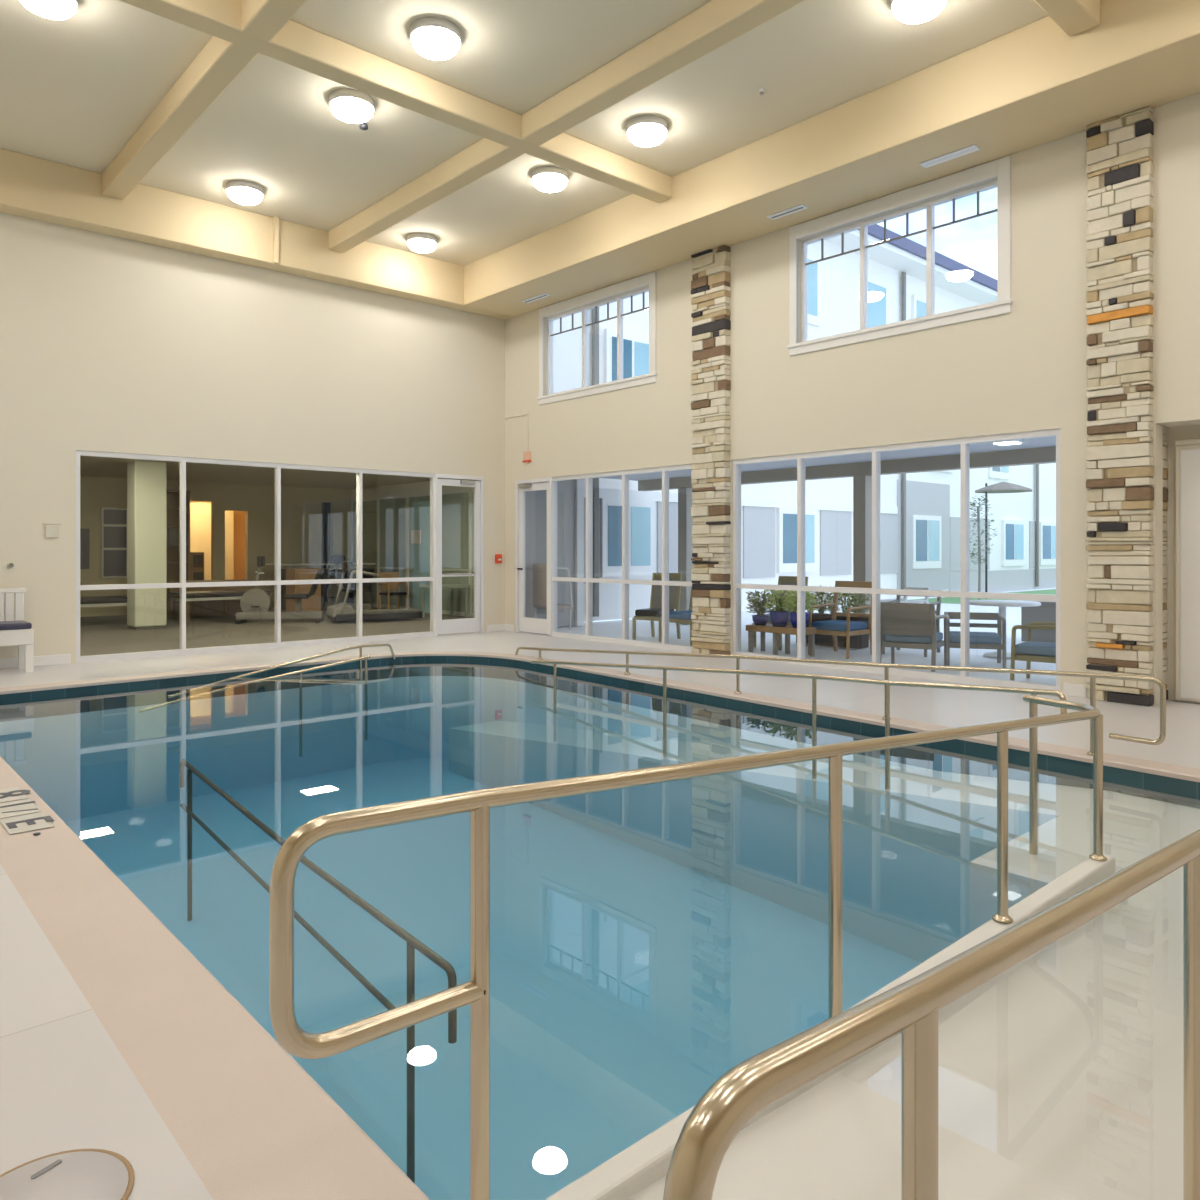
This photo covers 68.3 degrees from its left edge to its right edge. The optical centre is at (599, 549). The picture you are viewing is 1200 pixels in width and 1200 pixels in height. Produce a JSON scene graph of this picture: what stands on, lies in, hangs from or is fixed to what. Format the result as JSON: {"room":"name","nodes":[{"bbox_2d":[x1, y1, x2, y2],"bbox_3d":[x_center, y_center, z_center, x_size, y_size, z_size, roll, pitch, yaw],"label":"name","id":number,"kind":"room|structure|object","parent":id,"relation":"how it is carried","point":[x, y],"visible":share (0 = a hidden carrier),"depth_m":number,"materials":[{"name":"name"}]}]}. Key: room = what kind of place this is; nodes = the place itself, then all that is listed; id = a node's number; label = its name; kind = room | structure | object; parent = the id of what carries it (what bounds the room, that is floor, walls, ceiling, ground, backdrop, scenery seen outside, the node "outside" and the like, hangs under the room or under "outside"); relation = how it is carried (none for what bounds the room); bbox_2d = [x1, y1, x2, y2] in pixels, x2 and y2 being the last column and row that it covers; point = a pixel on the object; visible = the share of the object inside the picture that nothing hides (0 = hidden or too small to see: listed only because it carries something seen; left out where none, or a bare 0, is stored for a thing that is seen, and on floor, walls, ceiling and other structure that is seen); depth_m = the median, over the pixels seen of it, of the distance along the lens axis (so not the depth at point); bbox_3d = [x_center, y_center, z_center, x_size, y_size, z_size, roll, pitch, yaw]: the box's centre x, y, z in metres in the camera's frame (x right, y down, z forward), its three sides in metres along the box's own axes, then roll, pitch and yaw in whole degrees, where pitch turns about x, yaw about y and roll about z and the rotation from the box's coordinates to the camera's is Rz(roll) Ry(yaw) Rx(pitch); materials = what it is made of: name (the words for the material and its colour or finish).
{"room":"indoor swimming pool","nodes":[
{"label":"indoor swimming pool","id":0,"kind":"room"},
{"bbox_2d":[80,476,350,616],"bbox_3d":[-10.544,-0.075,18.875,11.650,2.950,0.150,0,0,-42],"label":"wall","id":1,"kind":"structure","parent":0,"point":[300,506],"depth_m":20.89,"materials":[{"name":"beige"}]},
{"bbox_2d":[80,528,89,568],"bbox_3d":[-10.855,-0.025,18.473,0.350,0.850,0.030,0,0,-42],"label":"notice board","id":2,"kind":"object","parent":1,"relation":"attached to","point":[84,533],"visible":0.49,"depth_m":18.52,"materials":[{"name":"grey plastic"}]},
{"bbox_2d":[101,508,126,577],"bbox_3d":[-10.358,-0.150,18.908,0.530,1.500,0.050,0,0,-42],"label":"window","id":3,"kind":"structure","parent":1,"relation":"in","point":[113,520],"depth_m":18.88,"materials":[{"name":"grey"}]},
{"bbox_2d":[0,212,504,662],"bbox_3d":[-6.558,-1.640,11.029,13.450,6.080,0.200,0,0,-42],"label":"wall","id":4,"kind":"structure","parent":0,"point":[108,343],"depth_m":11.98,"materials":[{"name":"beige paint"}]},
{"bbox_2d":[0,624,504,668],"bbox_3d":[-6.559,1.340,10.881,13.250,0.120,0.018,0,0,-42],"label":"baseboard","id":5,"kind":"structure","parent":4,"relation":"attached to","point":[63,658],"depth_m":10.75,"materials":[{"name":"white paint"}]},
{"bbox_2d":[76,450,434,662],"bbox_3d":[-4.621,0.080,12.737,5.155,2.640,0.100,0,0,-42],"label":"window","id":6,"kind":"structure","parent":4,"relation":"in","point":[359,580],"depth_m":12.66,"materials":[{"name":"white metal"}]},
{"bbox_2d":[0,148,514,319],"bbox_3d":[-6.457,-4.300,10.769,13.250,0.640,0.320,0,0,-42],"label":"trim","id":7,"kind":"structure","parent":4,"relation":"attached to","point":[31,187],"depth_m":11.76,"materials":[{"name":"beige paint"}]},
{"bbox_2d":[435,474,483,635],"bbox_3d":[-2.350,0.080,14.733,0.940,2.640,0.162,0,0,-42],"label":"door","id":8,"kind":"structure","parent":4,"relation":"in","point":[476,624],"depth_m":14.80,"materials":[{"name":"white metal"}]},
{"bbox_2d":[190,501,330,579],"bbox_3d":[-9.243,-0.125,22.172,5.000,3.050,3.000,0,0,-42],"label":"wall","id":9,"kind":"structure","parent":0,"point":[239,516],"depth_m":23.56,"materials":[{"name":"brown"}]},
{"bbox_2d":[190,502,233,579],"bbox_3d":[-9.942,0.100,22.423,1.300,2.600,0.110,0,0,-42],"label":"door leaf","id":10,"kind":"structure","parent":9,"relation":"in","point":[200,512],"depth_m":22.40,"materials":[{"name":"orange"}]},
{"bbox_2d":[80,456,441,488],"bbox_3d":[-7.773,-1.600,15.806,11.650,0.100,8.520,0,0,-42],"label":"ceiling","id":11,"kind":"structure","parent":0,"point":[89,466],"depth_m":18.17,"materials":[{"name":"beige"}]},
{"bbox_2d":[80,607,473,655],"bbox_3d":[-9.716,1.430,17.958,11.650,0.060,14.320,0,0,-42],"label":"floor","id":12,"kind":"structure","parent":0,"point":[99,635],"depth_m":15.20,"materials":[{"name":"grey carpet"}]},
{"bbox_2d":[80,595,126,606],"bbox_3d":[-9.424,1.140,16.552,1.900,0.520,0.800,0,0,-42],"label":"table","id":13,"kind":"object","parent":12,"relation":"on","point":[119,600],"visible":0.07,"depth_m":16.34,"materials":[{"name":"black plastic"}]},
{"bbox_2d":[127,461,166,629],"bbox_3d":[-8.043,-0.075,15.710,0.520,2.950,0.500,0,0,-42],"label":"pillar","id":14,"kind":"structure","parent":12,"relation":"on","point":[146,481],"depth_m":15.51,"materials":[{"name":"grey"}]},
{"bbox_2d":[167,489,189,580],"bbox_3d":[-9.477,0.050,19.185,0.950,2.700,0.620,0,0,-42],"label":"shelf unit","id":15,"kind":"object","parent":12,"relation":"on","point":[173,496],"visible":0.27,"depth_m":19.51,"materials":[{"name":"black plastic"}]},
{"bbox_2d":[167,579,253,617],"bbox_3d":[-8.309,1.025,18.825,1.700,0.750,0.520,0,0,-42],"label":"base cabinet","id":16,"kind":"object","parent":12,"relation":"on","point":[208,608],"visible":0.36,"depth_m":18.60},
{"bbox_2d":[167,589,270,621],"bbox_3d":[-7.754,1.120,18.060,1.800,0.560,0.800,0,0,-45],"label":"table","id":17,"kind":"object","parent":12,"relation":"on","point":[217,594],"visible":0.59,"depth_m":17.62,"materials":[{"name":"brown wood"}]},
{"bbox_2d":[235,556,323,623],"bbox_3d":[-6.206,0.760,17.167,1.600,1.280,0.640,0,0,-11],"label":"exercise bike","id":18,"kind":"object","parent":12,"relation":"on","point":[255,603],"visible":0.94,"depth_m":17.04,"materials":[{"name":"grey plastic"}]},
{"bbox_2d":[286,568,320,611],"bbox_3d":[-6.631,0.910,19.801,0.600,0.980,0.520,0,0,-42],"label":"base cabinet","id":19,"kind":"object","parent":12,"relation":"on","point":[313,603],"visible":0.56,"depth_m":19.61,"materials":[{"name":"beige wood"}]},
{"bbox_2d":[265,563,375,609],"bbox_3d":[-6.625,0.860,21.033,2.360,1.080,0.900,0,0,-42],"label":"table","id":20,"kind":"object","parent":12,"relation":"on","point":[327,574],"visible":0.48,"depth_m":20.80,"materials":[{"name":"black plastic"}]},
{"bbox_2d":[321,555,374,610],"bbox_3d":[-5.739,0.760,20.081,1.600,1.280,0.640,0,0,41],"label":"exercise bike","id":21,"kind":"object","parent":12,"relation":"on","point":[332,589],"visible":0.65,"depth_m":20.20,"materials":[{"name":"grey plastic"}]},
{"bbox_2d":[326,561,422,620],"bbox_3d":[-4.442,0.785,17.420,1.744,1.130,0.775,0,0,-28],"label":"treadmill","id":22,"kind":"object","parent":12,"relation":"on","point":[343,611],"visible":0.92,"depth_m":17.07,"materials":[{"name":"black plastic"}]},
{"bbox_2d":[378,572,407,608],"bbox_3d":[-4.607,0.950,19.723,0.500,0.900,0.450,0,0,-42],"label":"armchair","id":23,"kind":"object","parent":12,"relation":"on","point":[388,586],"visible":0.91,"depth_m":19.71,"materials":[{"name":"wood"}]},
{"bbox_2d":[351,479,473,616],"bbox_3d":[-3.635,-0.070,19.610,0.090,2.940,8.040,0,0,-42],"label":"wall","id":24,"kind":"structure","parent":12,"relation":"on","point":[386,510],"depth_m":20.58,"materials":[{"name":"grey"}]},
{"bbox_2d":[411,500,429,612],"bbox_3d":[-3.992,0.150,19.874,0.065,2.500,0.850,0,0,-42],"label":"door","id":25,"kind":"structure","parent":24,"relation":"in","point":[420,532],"depth_m":19.89,"materials":[{"name":"white"}]},
{"bbox_2d":[419,584,470,617],"bbox_3d":[-3.209,1.060,18.324,0.800,0.680,0.700,0,0,-42],"label":"table","id":26,"kind":"object","parent":12,"relation":"on","point":[451,586],"visible":0.76,"depth_m":18.32,"materials":[{"name":"grey"}]},
{"bbox_2d":[0,676,934,821],"bbox_3d":[-0.922,2.355,6.720,6.240,1.290,10.090,0,0,-42],"label":"wall","id":27,"kind":"structure","parent":0,"point":[94,763],"depth_m":10.34,"materials":[{"name":"paint"}]},
{"bbox_2d":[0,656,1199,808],"bbox_3d":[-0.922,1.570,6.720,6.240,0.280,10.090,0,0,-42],"label":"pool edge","id":28,"kind":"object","parent":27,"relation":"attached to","point":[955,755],"depth_m":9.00,"materials":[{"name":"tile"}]},
{"bbox_2d":[65,758,920,1199],"bbox_3d":[-0.933,2.935,6.703,7.000,0.230,10.800,0,0,-42],"label":"floor","id":29,"kind":"structure","parent":0,"point":[626,980],"depth_m":6.06,"materials":[{"name":"paint"}]},
{"bbox_2d":[180,759,456,1183],"bbox_3d":[-1.944,2.227,5.219,0.065,1.186,4.394,0,0,-38],"label":"handrail","id":30,"kind":"object","parent":29,"relation":"on","point":[413,943],"visible":0.91,"depth_m":4.08,"materials":[{"name":"grey metal"}]},
{"bbox_2d":[370,660,479,663],"bbox_3d":[-0.922,2.220,6.720,6.270,1.460,10.120,0,0,-42],"label":"pool edge","id":31,"kind":"object","parent":29,"relation":"on","point":[408,661],"visible":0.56,"depth_m":11.83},
{"bbox_2d":[138,655,369,756],"bbox_3d":[-3.853,1.887,10.156,0.092,1.127,2.711,0,0,44],"label":"handrail","id":32,"kind":"object","parent":31,"relation":"in","point":[300,672],"visible":1,"depth_m":10.48,"materials":[{"name":"gold metal"}]},
{"bbox_2d":[449,721,1199,1199],"bbox_3d":[-0.472,2.151,6.311,6.440,1.498,9.400,0,0,-42],"label":"ramp","id":33,"kind":"object","parent":29,"relation":"on","point":[1060,1074],"visible":0.65,"depth_m":3.60,"materials":[{"name":"paint"}]},
{"bbox_2d":[531,660,1066,788],"bbox_3d":[1.035,1.503,7.646,0.080,1.294,5.856,0,0,-38],"label":"handrail","id":34,"kind":"object","parent":33,"relation":"on","point":[887,683],"visible":0.7,"depth_m":6.83,"materials":[{"name":"gold metal"}]},
{"bbox_2d":[545,854,1114,1199],"bbox_3d":[0.944,2.150,2.819,3.740,1.501,0.080,0,0,-42],"label":"curb","id":35,"kind":"object","parent":33,"relation":"on","point":[646,1161],"visible":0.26,"depth_m":2.29,"materials":[{"name":"paint"}]},
{"bbox_2d":[270,694,1106,1199],"bbox_3d":[1.046,1.095,2.947,0.504,1.270,4.316,0,0,41],"label":"handrail","id":36,"kind":"object","parent":35,"relation":"on","point":[296,1041],"visible":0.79,"depth_m":1.74,"materials":[{"name":"gold metal"}]},
{"bbox_2d":[0,0,1047,265],"bbox_3d":[-0.674,-4.695,4.700,14.100,0.150,17.480,0,0,-42],"label":"ceiling","id":37,"kind":"structure","parent":0,"point":[76,89],"depth_m":8.90,"materials":[{"name":"beige paint"}]},
{"bbox_2d":[20,0,78,19],"bbox_3d":[-4.550,-4.524,7.277,0.454,0.191,0.454,0,0,-42],"label":"ceiling light","id":38,"kind":"object","parent":37,"relation":"attached to","point":[52,9],"visible":1,"depth_m":7.27,"materials":[{"name":"white"}]},
{"bbox_2d":[102,0,306,199],"bbox_3d":[-0.742,-4.487,5.097,0.250,0.265,15.760,0,0,-42],"label":"trim","id":39,"kind":"structure","parent":37,"relation":"attached to","point":[218,64],"depth_m":8.56,"materials":[{"name":"beige paint"}]},
{"bbox_2d":[226,180,263,204],"bbox_3d":[-4.524,-4.524,11.275,0.454,0.191,0.454,0,0,-42],"label":"ceiling light","id":40,"kind":"object","parent":37,"relation":"attached to","point":[243,192],"visible":1,"depth_m":11.14,"materials":[{"name":"white"}]},
{"bbox_2d":[329,89,374,122],"bbox_3d":[-2.546,-4.524,9.086,0.454,0.191,0.454,0,0,-42],"label":"ceiling light","id":41,"kind":"object","parent":37,"relation":"attached to","point":[348,105],"visible":1,"depth_m":8.95,"materials":[{"name":"white"}]},
{"bbox_2d":[119,0,671,202],"bbox_3d":[-3.343,-4.486,7.282,11.200,0.269,0.250,0,0,-42],"label":"trim","id":42,"kind":"structure","parent":37,"relation":"attached to","point":[297,45],"depth_m":8.49,"materials":[{"name":"beige paint"}]},
{"bbox_2d":[406,233,436,252],"bbox_3d":[-2.639,-4.524,13.112,0.454,0.191,0.454,0,0,-42],"label":"ceiling light","id":43,"kind":"object","parent":37,"relation":"attached to","point":[417,242],"visible":1,"depth_m":12.96,"materials":[{"name":"white"}]},
{"bbox_2d":[409,17,460,59],"bbox_3d":[-1.467,-4.524,7.891,0.454,0.191,0.454,0,0,-42],"label":"ceiling light","id":44,"kind":"object","parent":37,"relation":"attached to","point":[435,38],"visible":1,"depth_m":7.76,"materials":[{"name":"white"}]},
{"bbox_2d":[531,166,567,191],"bbox_3d":[-0.615,-4.524,10.871,0.454,0.191,0.454,0,0,-42],"label":"ceiling light","id":45,"kind":"object","parent":37,"relation":"attached to","point":[545,178],"visible":1,"depth_m":10.73,"materials":[{"name":"white"}]},
{"bbox_2d":[329,0,804,252],"bbox_3d":[1.432,-4.487,7.060,0.250,0.265,15.760,0,0,-42],"label":"trim","id":46,"kind":"structure","parent":37,"relation":"attached to","point":[716,23],"depth_m":8.69,"materials":[{"name":"beige paint"}]},
{"bbox_2d":[626,115,667,146],"bbox_3d":[0.511,-4.524,9.624,0.454,0.191,0.454,0,0,-42],"label":"ceiling light","id":47,"kind":"object","parent":37,"relation":"attached to","point":[645,130],"visible":1,"depth_m":9.49,"materials":[{"name":"white"}]},
{"bbox_2d":[891,0,946,23],"bbox_3d":[2.646,-4.524,7.335,0.454,0.191,0.454,0,0,-42],"label":"ceiling light","id":48,"kind":"object","parent":37,"relation":"attached to","point":[906,11],"visible":1,"depth_m":7.29,"materials":[{"name":"white"}]},
{"bbox_2d":[1033,0,1099,35],"bbox_3d":[-0.085,-4.486,3.675,11.200,0.269,0.250,0,0,-42],"label":"beam","id":49,"kind":"structure","parent":37,"relation":"attached to","point":[1073,17],"depth_m":7.20,"materials":[{"name":"beige paint"}]},
{"bbox_2d":[525,480,574,626],"bbox_3d":[-1.019,0.010,15.936,1.350,2.780,0.180,0,0,-42],"label":"wall","id":50,"kind":"structure","parent":0,"point":[535,501],"depth_m":16.04,"materials":[{"name":"grey"}]},
{"bbox_2d":[0,631,1199,1199],"bbox_3d":[-0.688,1.400,4.835,13.860,0.001,17.300,0,0,-42],"label":"floor","id":51,"kind":"structure","parent":0,"point":[65,1084],"depth_m":3.43,"materials":[{"name":"concrete"}]},
{"bbox_2d":[0,588,33,672],"bbox_3d":[-7.269,0.925,9.750,1.680,0.950,0.535,0,0,-42],"label":"slatted bench","id":52,"kind":"object","parent":51,"relation":"on","point":[19,632],"visible":1,"depth_m":10.13,"materials":[{"name":"white paint"}]},
{"bbox_2d":[0,1149,134,1199],"bbox_3d":[-1.189,1.395,1.891,0.344,0.008,0.344,0,0,-42],"label":"lid","id":53,"kind":"object","parent":51,"relation":"on","point":[77,1174],"visible":1,"depth_m":1.96,"materials":[{"name":"beige"}]},
{"bbox_2d":[533,564,572,629],"bbox_3d":[-0.841,0.820,15.531,0.530,1.160,0.539,0,0,-42],"label":"chair","id":54,"kind":"object","parent":51,"relation":"on","point":[539,570],"visible":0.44,"depth_m":15.39,"materials":[{"name":"beige fabric"}]},
{"bbox_2d":[0,651,1199,1199],"bbox_3d":[-0.841,1.400,6.766,6.500,0.001,10.570,0,0,-42],"label":"pool coping","id":55,"kind":"structure","parent":51,"relation":"on","point":[250,1123],"depth_m":2.55},
{"bbox_2d":[0,787,54,834],"bbox_3d":[-3.115,1.393,4.749,0.223,0.005,1.096,0,0,-42],"label":"depth marker","id":56,"kind":"object","parent":55,"relation":"on","point":[30,822],"visible":1,"depth_m":4.66,"materials":[{"name":"white tile"}]},
{"bbox_2d":[167,644,395,698],"bbox_3d":[-3.767,1.466,10.802,0.096,0.467,2.905,0,0,44],"label":"handrail","id":57,"kind":"object","parent":55,"relation":"attached to","point":[360,647],"visible":1,"depth_m":10.86,"materials":[{"name":"gold metal"}]},
{"bbox_2d":[0,653,1199,1199],"bbox_3d":[-0.922,1.417,6.720,6.240,0.035,10.090,0,0,-42],"label":"trim","id":58,"kind":"structure","parent":55,"relation":"attached to","point":[829,714],"depth_m":7.45,"materials":[{"name":"tile"}]},
{"bbox_2d":[515,647,1165,754],"bbox_3d":[1.256,1.117,8.746,0.089,0.582,7.753,0,0,-38],"label":"handrail","id":59,"kind":"object","parent":55,"relation":"on","point":[1093,676],"visible":0.87,"depth_m":6.75,"materials":[{"name":"gold metal"}]},
{"bbox_2d":[663,829,1199,1199],"bbox_3d":[1.464,0.924,1.983,3.800,0.943,0.072,0,0,-42],"label":"handrail","id":60,"kind":"object","parent":55,"relation":"on","point":[911,1007],"visible":1,"depth_m":0.96,"materials":[{"name":"gold metal"}]},
{"bbox_2d":[691,245,730,654],"bbox_3d":[1.473,-1.288,11.779,0.164,5.376,0.587,0,0,-42],"label":"stone column","id":61,"kind":"structure","parent":51,"relation":"on","point":[711,277],"depth_m":11.70,"materials":[{"name":"beige"}]},
{"bbox_2d":[1085,106,1167,705],"bbox_3d":[4.922,-1.288,8.272,0.542,5.377,0.537,0,0,-42],"label":"stone column","id":62,"kind":"structure","parent":51,"relation":"on","point":[1120,168],"depth_m":8.10,"materials":[{"name":"beige"}]},
{"bbox_2d":[601,436,1055,480],"bbox_3d":[6.604,-1.540,9.063,3.450,0.320,20.600,0,0,-42],"label":"ceiling","id":63,"kind":"structure","parent":0,"point":[1044,441],"depth_m":13.06,"materials":[{"name":"grey"}]},
{"bbox_2d":[638,446,1055,490],"bbox_3d":[7.743,-1.280,10.091,0.220,0.200,20.600,0,0,-42],"label":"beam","id":64,"kind":"structure","parent":63,"relation":"attached to","point":[1044,455],"depth_m":13.52,"materials":[{"name":"beige"}]},
{"bbox_2d":[505,93,1199,705],"bbox_3d":[4.298,-1.640,9.191,0.600,6.080,17.080,0,0,-42],"label":"wall","id":65,"kind":"structure","parent":0,"point":[1024,369],"depth_m":9.49,"materials":[{"name":"beige paint"}]},
{"bbox_2d":[516,477,551,635],"bbox_3d":[-1.095,0.110,14.749,0.174,2.580,0.960,0,0,-42],"label":"door","id":66,"kind":"structure","parent":65,"relation":"in","point":[523,624],"depth_m":14.90,"materials":[{"name":"white metal"}]},
{"bbox_2d":[537,271,656,404],"bbox_3d":[-0.041,-3.180,13.653,0.240,1.580,2.720,0,0,-42],"label":"window","id":67,"kind":"structure","parent":65,"relation":"in","point":[650,278],"depth_m":13.54,"materials":[{"name":"white paint"}]},
{"bbox_2d":[552,464,693,651],"bbox_3d":[0.301,0.110,13.274,0.100,2.580,3.190,0,0,-42],"label":"window","id":68,"kind":"structure","parent":65,"relation":"in","point":[665,583],"depth_m":13.19,"materials":[{"name":"white metal"}]},
{"bbox_2d":[464,0,1199,315],"bbox_3d":[3.793,-4.300,8.519,1.050,0.640,16.760,0,0,-42],"label":"ceiling beam","id":69,"kind":"structure","parent":65,"relation":"attached to","point":[1034,84],"depth_m":9.04,"materials":[{"name":"beige paint"}]},
{"bbox_2d":[733,428,1060,691],"bbox_3d":[3.144,0.110,10.126,0.100,2.580,4.075,0,0,-42],"label":"window","id":70,"kind":"structure","parent":65,"relation":"in","point":[965,594],"depth_m":10.04,"materials":[{"name":"white metal"}]},
{"bbox_2d":[787,156,1012,355],"bbox_3d":[3.297,-3.180,9.957,0.240,1.580,2.720,0,0,-42],"label":"window","id":71,"kind":"structure","parent":65,"relation":"in","point":[1000,168],"depth_m":9.76,"materials":[{"name":"white paint"}]},
{"bbox_2d":[1165,425,1199,700],"bbox_3d":[7.665,0.100,5.777,0.180,2.600,7.500,0,0,-42],"label":"door frame","id":72,"kind":"structure","parent":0,"point":[1185,432],"depth_m":8.23,"materials":[{"name":"beige paint"}]},
{"bbox_2d":[1175,438,1199,701],"bbox_3d":[5.738,0.195,7.708,0.090,2.410,1.250,0,0,-42],"label":"door","id":73,"kind":"structure","parent":72,"relation":"in","point":[1187,450],"depth_m":8.07,"materials":[{"name":"beige paint"}]},
{"label":"outside","id":74,"kind":"structure","parent":0,"visible":0},
{"bbox_2d":[557,588,1055,684],"bbox_3d":[29.715,1.463,18.750,50.760,0.114,38.000,0,0,-42],"label":"floor","id":75,"kind":"structure","parent":74,"point":[613,628],"depth_m":12.95,"materials":[{"name":"concrete"}]},
{"bbox_2d":[575,479,583,625],"bbox_3d":[-0.438,0.010,16.420,0.160,2.780,0.240,0,0,-42],"label":"post","id":76,"kind":"object","parent":75,"relation":"on","point":[579,484],"visible":0.5,"depth_m":16.32,"materials":[{"name":"white paint"}]},
{"bbox_2d":[632,573,681,641],"bbox_3d":[0.900,0.886,13.928,0.520,1.040,0.690,0,0,34],"label":"armchair","id":77,"kind":"object","parent":75,"relation":"on","point":[654,613],"visible":0.77,"depth_m":14.03,"materials":[{"name":"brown wood"}]},
{"bbox_2d":[678,488,693,623],"bbox_3d":[1.636,0.113,16.838,0.280,2.575,0.280,0,0,-42],"label":"pillar","id":78,"kind":"structure","parent":75,"relation":"on","point":[685,550],"depth_m":16.74,"materials":[{"name":"beige"}]},
{"bbox_2d":[752,576,807,649],"bbox_3d":[2.602,0.896,12.793,0.690,1.020,0.500,0,0,-42],"label":"armchair","id":79,"kind":"object","parent":75,"relation":"on","point":[782,580],"visible":0.3,"depth_m":12.82,"materials":[{"name":"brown wood"}]},
{"bbox_2d":[746,624,815,656],"bbox_3d":[2.412,1.210,11.839,0.350,0.380,0.900,0,0,-42],"label":"bench","id":80,"kind":"object","parent":75,"relation":"on","point":[769,628],"visible":0.69,"depth_m":11.73,"materials":[{"name":"beige wood"}]},
{"bbox_2d":[746,590,774,624],"bbox_3d":[2.192,0.773,12.079,0.430,0.494,0.450,0,0,-9],"label":"potted plant","id":81,"kind":"object","parent":80,"relation":"on","point":[760,618],"visible":0.93,"depth_m":12.02,"materials":[{"name":"green plant"}]},
{"bbox_2d":[764,589,791,626],"bbox_3d":[2.412,0.755,11.849,0.431,0.530,0.441,0,0,-42],"label":"potted plant","id":82,"kind":"object","parent":80,"relation":"on","point":[779,618],"visible":0.91,"depth_m":11.77,"materials":[{"name":"green plant"}]},
{"bbox_2d":[783,590,817,627],"bbox_3d":[2.613,0.744,11.614,0.434,0.552,0.464,0,0,-42],"label":"potted plant","id":83,"kind":"object","parent":80,"relation":"on","point":[793,615],"visible":0.54,"depth_m":11.55,"materials":[{"name":"green plant"}]},
{"bbox_2d":[553,224,1055,621],"bbox_3d":[5.691,-3.900,28.686,28.300,10.600,10.650,0,0,-42],"label":"building","id":84,"kind":"structure","parent":75,"relation":"on","point":[920,512],"depth_m":23.12,"materials":[{"name":"white paint"}]},
{"bbox_2d":[796,584,870,648],"bbox_3d":[3.436,0.955,12.992,0.527,0.882,1.289,0,0,-42],"label":"planter box","id":85,"kind":"object","parent":75,"relation":"on","point":[857,641],"visible":0.58,"depth_m":12.81,"materials":[{"name":"brown wood"}]},
{"bbox_2d":[808,581,871,658],"bbox_3d":[3.244,0.916,11.850,0.701,0.981,0.621,0,0,-42],"label":"armchair","id":86,"kind":"object","parent":75,"relation":"on","point":[833,627],"visible":0.78,"depth_m":11.77,"materials":[{"name":"beige wood"}]},
{"bbox_2d":[812,620,866,630],"bbox_3d":[3.196,1.006,11.806,0.550,0.100,0.520,0,0,-42],"label":"cushion","id":87,"kind":"object","parent":86,"relation":"on","point":[828,625],"depth_m":11.66,"materials":[{"name":"blue fabric"}]},
{"bbox_2d":[853,475,871,613],"bbox_3d":[4.170,0.113,14.033,0.280,2.575,0.280,0,0,-42],"label":"pillar","id":88,"kind":"structure","parent":75,"relation":"on","point":[862,484],"depth_m":13.96,"materials":[{"name":"beige"}]},
{"bbox_2d":[880,602,947,671],"bbox_3d":[3.670,1.006,10.412,0.661,0.801,0.701,0,0,34],"label":"armchair","id":89,"kind":"object","parent":75,"relation":"on","point":[903,625],"visible":0.79,"depth_m":10.18,"materials":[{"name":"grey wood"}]},
{"bbox_2d":[883,632,942,643],"bbox_3d":[3.705,1.026,10.466,0.560,0.100,0.550,0,0,34],"label":"cushion","id":90,"kind":"object","parent":89,"relation":"on","point":[889,638],"depth_m":10.26,"materials":[{"name":"blue fabric"}]},
{"bbox_2d":[944,612,1005,667],"bbox_3d":[4.580,1.096,10.838,0.661,0.622,0.701,0,0,19],"label":"armchair","id":91,"kind":"object","parent":75,"relation":"on","point":[978,640],"visible":0.74,"depth_m":10.62,"materials":[{"name":"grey wood"}]},
{"bbox_2d":[950,631,1000,643],"bbox_3d":[4.559,1.066,10.777,0.560,0.100,0.550,0,0,19],"label":"cushion","id":92,"kind":"object","parent":91,"relation":"on","point":[955,636],"depth_m":10.54,"materials":[{"name":"blue fabric"}]},
{"bbox_2d":[907,589,1055,603],"bbox_3d":[18.747,1.420,29.596,22.500,0.040,6.400,0,0,-42],"label":"lawn","id":93,"kind":"structure","parent":75,"relation":"on","point":[951,600],"depth_m":25.55,"materials":[{"name":"green plant"}]},
{"bbox_2d":[970,494,996,599],"bbox_3d":[10.347,-0.068,24.183,0.900,2.937,0.929,0,0,-6],"label":"young tree","id":94,"kind":"object","parent":93,"relation":"on","point":[973,503],"visible":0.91,"depth_m":24.16,"materials":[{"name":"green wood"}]},
{"bbox_2d":[975,482,1031,598],"bbox_3d":[11.478,-0.270,25.188,1.478,3.340,1.478,0,0,-20],"label":"patio umbrella","id":95,"kind":"object","parent":93,"relation":"on","point":[1002,487],"visible":1,"depth_m":25.08,"materials":[{"name":"grey fabric"}]},
{"bbox_2d":[970,600,1040,657],"bbox_3d":[5.302,1.039,11.660,0.920,0.722,0.920,0,0,-42],"label":"round table","id":96,"kind":"object","parent":75,"relation":"on","point":[1002,604],"visible":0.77,"depth_m":11.47,"materials":[{"name":"white paint"}]},
{"bbox_2d":[1010,622,1055,680],"bbox_3d":[4.760,1.006,9.285,0.701,0.801,0.621,0,0,41],"label":"armchair","id":97,"kind":"object","parent":75,"relation":"on","point":[1029,651],"visible":0.43,"depth_m":9.23,"materials":[{"name":"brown wood"}]},
{"bbox_2d":[1015,641,1055,656],"bbox_3d":[4.711,1.046,9.328,0.550,0.100,0.520,0,0,41],"label":"cushion","id":98,"kind":"object","parent":97,"relation":"on","point":[1029,648],"depth_m":9.20,"materials":[{"name":"blue fabric"}]},
{"bbox_2d":[1021,600,1055,642],"bbox_3d":[7.271,1.050,13.135,0.680,0.700,1.830,0,0,-42],"label":"wall","id":99,"kind":"structure","parent":75,"relation":"on","point":[1046,612],"depth_m":13.37,"materials":[{"name":"paint"}]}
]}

